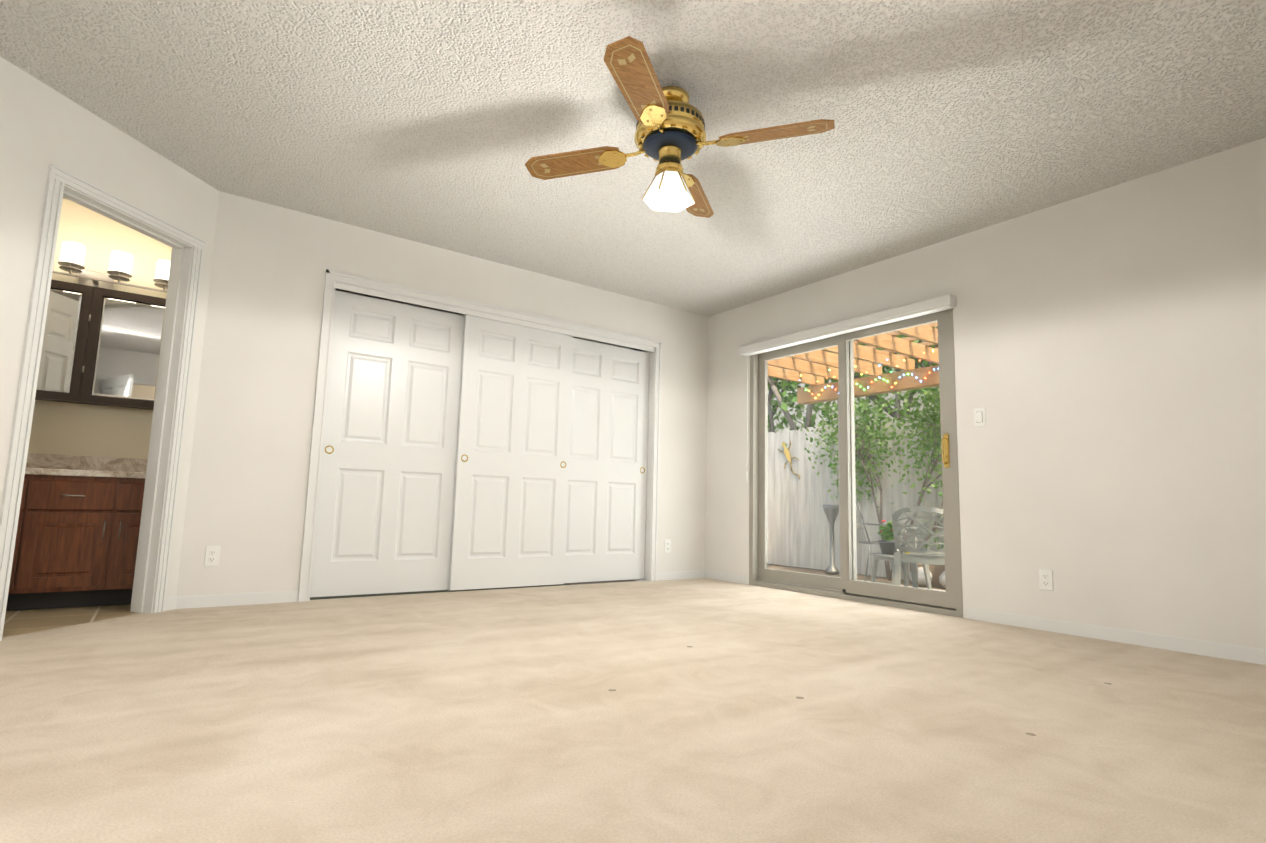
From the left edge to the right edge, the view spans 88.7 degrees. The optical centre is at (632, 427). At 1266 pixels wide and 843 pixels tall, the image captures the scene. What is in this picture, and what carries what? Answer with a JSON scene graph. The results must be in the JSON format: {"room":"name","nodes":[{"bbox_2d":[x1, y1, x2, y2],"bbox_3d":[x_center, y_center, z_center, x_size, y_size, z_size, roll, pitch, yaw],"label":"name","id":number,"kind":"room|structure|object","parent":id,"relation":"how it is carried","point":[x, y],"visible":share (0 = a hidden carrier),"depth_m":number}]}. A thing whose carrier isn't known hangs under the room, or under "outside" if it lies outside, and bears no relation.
{"room":"empty bedroom","nodes":[
{"label":"empty bedroom","id":0,"kind":"room"},
{"bbox_2d":[2,604,139,637],"bbox_3d":[-3.104,0.875,2.414,2.400,0.047,2.750,6,-8,-36],"label":"floor","id":1,"kind":"structure","parent":0,"point":[18,622],"depth_m":3.29},
{"bbox_2d":[6,473,33,610],"bbox_3d":[-3.667,0.591,3.395,0.739,0.715,0.551,6,-8,-36],"label":"base cabinet","id":2,"kind":"object","parent":1,"relation":"on","point":[29,477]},
{"bbox_2d":[14,477,145,609],"bbox_3d":[-3.069,0.658,3.825,0.739,0.715,0.551,6,-8,-36],"label":"base cabinet","id":3,"kind":"object","parent":1,"relation":"on","point":[77,535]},
{"bbox_2d":[25,469,145,476],"bbox_3d":[-3.359,0.251,3.647,1.488,0.034,0.564,6,-8,-36],"label":"countertop","id":4,"kind":"structure","parent":3,"relation":"on","point":[37,472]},
{"bbox_2d":[28,199,171,458],"bbox_3d":[-3.854,-0.239,3.761,2.490,2.440,0.120,6,-8,-36],"label":"wall","id":5,"kind":"structure","parent":0,"point":[61,428],"depth_m":4.07},
{"bbox_2d":[26,453,147,472],"bbox_3d":[-3.517,0.206,3.874,1.488,0.100,0.021,6,-8,-36],"label":"backsplash","id":6,"kind":"structure","parent":5,"relation":"attached to","point":[34,460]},
{"bbox_2d":[35,280,165,409],"bbox_3d":[-3.366,-0.511,3.993,0.840,0.720,0.122,6,-8,-36],"label":"mirrored medicine cabinet","id":7,"kind":"object","parent":5,"relation":"attached to","point":[101,346],"visible":0.77,"depth_m":4.00},
{"bbox_2d":[53,241,170,292],"bbox_3d":[-3.336,-0.992,4.026,0.940,0.225,0.184,6,-8,-36],"label":"sconce","id":8,"kind":"object","parent":5,"relation":"attached to","point":[72,257],"visible":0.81,"depth_m":4.04},
{"bbox_2d":[0,57,219,597],"bbox_3d":[-2.679,-0.294,3.047,0.120,2.440,1.422,0,-7,9],"label":"wall","id":9,"kind":"structure","parent":0,"point":[43,126],"depth_m":2.95},
{"bbox_2d":[0,164,204,640],"bbox_3d":[-2.652,-0.099,3.223,0.156,2.096,0.852,0,-7,9],"label":"door frame","id":10,"kind":"structure","parent":9,"relation":"attached to","point":[150,582],"depth_m":3.48},
{"bbox_2d":[176,191,707,595],"bbox_3d":[-0.899,-0.017,4.965,4.070,2.440,0.120,6,-8,-36],"label":"wall","id":11,"kind":"structure","parent":0,"point":[245,509],"depth_m":4.02},
{"bbox_2d":[204,546,219,565],"bbox_3d":[-2.409,0.734,3.706,0.070,0.114,0.008,6,-8,-36],"label":"outlet","id":12,"kind":"object","parent":11,"relation":"attached to","point":[212,553],"visible":1,"depth_m":3.70},
{"bbox_2d":[165,590,298,610],"bbox_3d":[-2.307,0.994,3.742,0.673,0.068,0.030,6,-8,-36],"label":"baseboard","id":13,"kind":"structure","parent":11,"relation":"attached to","point":[215,600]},
{"bbox_2d":[310,291,463,596],"bbox_3d":[-1.640,0.117,4.440,0.916,1.985,0.038,6,-8,-36],"label":"closet door","id":14,"kind":"structure","parent":11,"relation":"in","point":[386,496],"depth_m":4.40},
{"bbox_2d":[298,270,661,601],"bbox_3d":[-0.928,0.150,4.917,2.768,2.096,0.141,6,-8,-36],"label":"trim","id":15,"kind":"structure","parent":11,"relation":"attached to","point":[334,280],"depth_m":4.68},
{"bbox_2d":[448,315,573,589],"bbox_3d":[-0.891,0.195,4.922,0.916,1.985,0.038,6,-8,-36],"label":"closet door","id":16,"kind":"structure","parent":11,"relation":"in","point":[509,520],"depth_m":4.89},
{"bbox_2d":[564,338,649,582],"bbox_3d":[-0.256,0.273,5.435,0.916,1.985,0.038,6,-8,-36],"label":"closet door","id":17,"kind":"structure","parent":11,"relation":"in","point":[606,510],"depth_m":5.45},
{"bbox_2d":[664,540,670,552],"bbox_3d":[0.304,1.034,5.657,0.070,0.114,0.008,6,-8,-36],"label":"outlet","id":18,"kind":"object","parent":11,"relation":"attached to","point":[667,546],"visible":1,"depth_m":5.65},
{"bbox_2d":[657,570,704,580],"bbox_3d":[0.427,1.303,5.720,0.568,0.068,0.010,6,-8,-36],"label":"baseboard","id":19,"kind":"structure","parent":11,"relation":"attached to","point":[677,575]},
{"bbox_2d":[336,289,645,351],"bbox_3d":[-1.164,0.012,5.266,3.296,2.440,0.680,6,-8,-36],"label":"closet track","id":20,"kind":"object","parent":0,"point":[464,315],"depth_m":5.31},
{"bbox_2d":[0,578,1265,842],"bbox_3d":[0.027,0.980,2.584,5.000,0.060,4.720,6,-8,-36],"label":"floor carpet","id":21,"kind":"object","parent":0,"point":[490,716],"visible":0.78,"depth_m":1.87},
{"bbox_2d":[609,646,1110,735],"bbox_3d":[0.880,0.946,2.366,1.777,0.001,0.827,-1,-7,16],"label":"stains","id":22,"kind":"object","parent":21,"relation":"on","point":[1030,734],"visible":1,"depth_m":2.20},
{"bbox_2d":[0,0,1265,316],"bbox_3d":[-0.970,-1.522,3.021,6.720,0.080,6.370,6,-8,-36],"label":"ceiling","id":23,"kind":"structure","parent":0,"point":[436,122],"depth_m":2.96},
{"bbox_2d":[525,36,834,217],"bbox_3d":[0.163,-1.227,2.844,1.032,0.488,1.032,5,-8,-27],"label":"ceiling fan","id":24,"kind":"object","parent":23,"relation":"hanging from","point":[670,134],"visible":1,"depth_m":2.76},
{"bbox_2d":[705,137,1265,648],"bbox_3d":[2.100,-0.031,4.194,0.120,2.440,4.650,6,-8,-36],"label":"wall","id":25,"kind":"structure","parent":0,"point":[1111,361],"depth_m":3.50},
{"bbox_2d":[705,570,745,583],"bbox_3d":[0.810,1.307,5.666,0.010,0.068,0.486,6,-8,-36],"label":"baseboard","id":26,"kind":"structure","parent":25,"relation":"attached to","point":[721,576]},
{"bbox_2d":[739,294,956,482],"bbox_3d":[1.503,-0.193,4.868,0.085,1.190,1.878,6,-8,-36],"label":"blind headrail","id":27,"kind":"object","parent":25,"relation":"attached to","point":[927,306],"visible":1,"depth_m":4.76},
{"bbox_2d":[749,308,962,617],"bbox_3d":[1.566,0.243,4.863,0.164,2.028,1.804,6,-8,-36],"label":"sliding glass door","id":28,"kind":"structure","parent":25,"relation":"attached to","point":[848,585],"depth_m":4.76},
{"bbox_2d":[974,408,985,426],"bbox_3d":[2.150,-0.067,4.017,0.010,0.114,0.070,6,-8,-36],"label":"light switch","id":29,"kind":"object","parent":25,"relation":"attached to","point":[979,416],"visible":1,"depth_m":4.01},
{"bbox_2d":[1039,569,1052,590],"bbox_3d":[2.320,0.855,3.638,0.008,0.114,0.070,6,-8,-36],"label":"outlet","id":30,"kind":"object","parent":25,"relation":"attached to","point":[1045,579],"visible":1,"depth_m":3.63},
{"bbox_2d":[967,607,1265,664],"bbox_3d":[2.709,1.044,3.067,0.010,0.068,2.236,6,-8,-36],"label":"baseboard","id":31,"kind":"structure","parent":25,"relation":"attached to","point":[1218,650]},
{"label":"outside","id":32,"kind":"structure","parent":0,"visible":0},
{"bbox_2d":[567,564,945,589],"bbox_3d":[6.135,2.087,8.573,11.879,0.188,16.000,6,-8,-36],"label":"ground","id":33,"kind":"structure","parent":32,"point":[803,570],"depth_m":8.02},
{"bbox_2d":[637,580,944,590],"bbox_3d":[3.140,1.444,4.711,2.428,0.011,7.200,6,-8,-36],"label":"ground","id":34,"kind":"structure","parent":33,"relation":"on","point":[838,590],"depth_m":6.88},
{"bbox_2d":[768,322,938,576],"bbox_3d":[2.652,0.264,5.654,2.505,2.530,4.900,6,-8,-36],"label":"pergola","id":35,"kind":"object","parent":34,"relation":"on","point":[896,347],"depth_m":7.14},
{"bbox_2d":[767,416,943,578],"bbox_3d":[2.721,0.623,6.132,3.096,1.935,8.846,6,-8,-36],"label":"fence","id":36,"kind":"object","parent":34,"relation":"on","point":[898,489],"depth_m":8.73},
{"bbox_2d":[778,440,799,478],"bbox_3d":[2.224,0.461,9.245,0.017,0.559,0.405,6,-8,-36],"label":"wall art","id":37,"kind":"object","parent":36,"relation":"attached to","point":[787,453],"depth_m":9.26},
{"bbox_2d":[856,500,910,585],"bbox_3d":[2.714,1.258,7.276,0.576,0.950,0.496,2,-7,-6],"label":"chair","id":38,"kind":"object","parent":34,"relation":"on","point":[865,541],"depth_m":7.12},
{"bbox_2d":[869,553,931,589],"bbox_3d":[2.778,1.495,6.728,0.440,0.350,0.440,3,-7,-11],"label":"patio table","id":39,"kind":"object","parent":34,"relation":"on","point":[926,566],"depth_m":6.76},
{"bbox_2d":[878,520,900,554],"bbox_3d":[2.676,1.143,6.773,0.262,0.350,0.258,6,-8,-36],"label":"potted plant","id":40,"kind":"object","parent":39,"relation":"on","point":[888,534],"depth_m":6.71},
{"bbox_2d":[892,506,944,587],"bbox_3d":[2.597,1.106,5.592,0.565,0.840,0.728,-4,-9,39],"label":"chair","id":41,"kind":"object","parent":34,"relation":"on","point":[921,557],"depth_m":5.50},
{"bbox_2d":[822,505,839,573],"bbox_3d":[2.535,1.414,8.248,0.230,0.860,0.230,6,-8,-36],"label":"urn planter","id":42,"kind":"object","parent":33,"relation":"on","point":[834,515],"depth_m":8.21},
{"bbox_2d":[768,341,936,431],"bbox_3d":[7.756,-0.970,9.445,0.200,6.150,21.000,6,-8,-36],"label":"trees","id":43,"kind":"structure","parent":33,"relation":"on","point":[820,412],"depth_m":14.12},
{"bbox_2d":[768,327,939,432],"bbox_3d":[4.877,-1.279,9.331,3.536,6.638,10.220,6,-8,-36],"label":"trees","id":44,"kind":"object","parent":33,"relation":"on","point":[793,386],"depth_m":9.83},
{"bbox_2d":[785,364,945,587],"bbox_3d":[3.879,0.312,6.545,0.453,2.741,5.712,6,-8,-36],"label":"plants","id":45,"kind":"object","parent":33,"relation":"on","point":[939,575],"depth_m":7.53}
]}

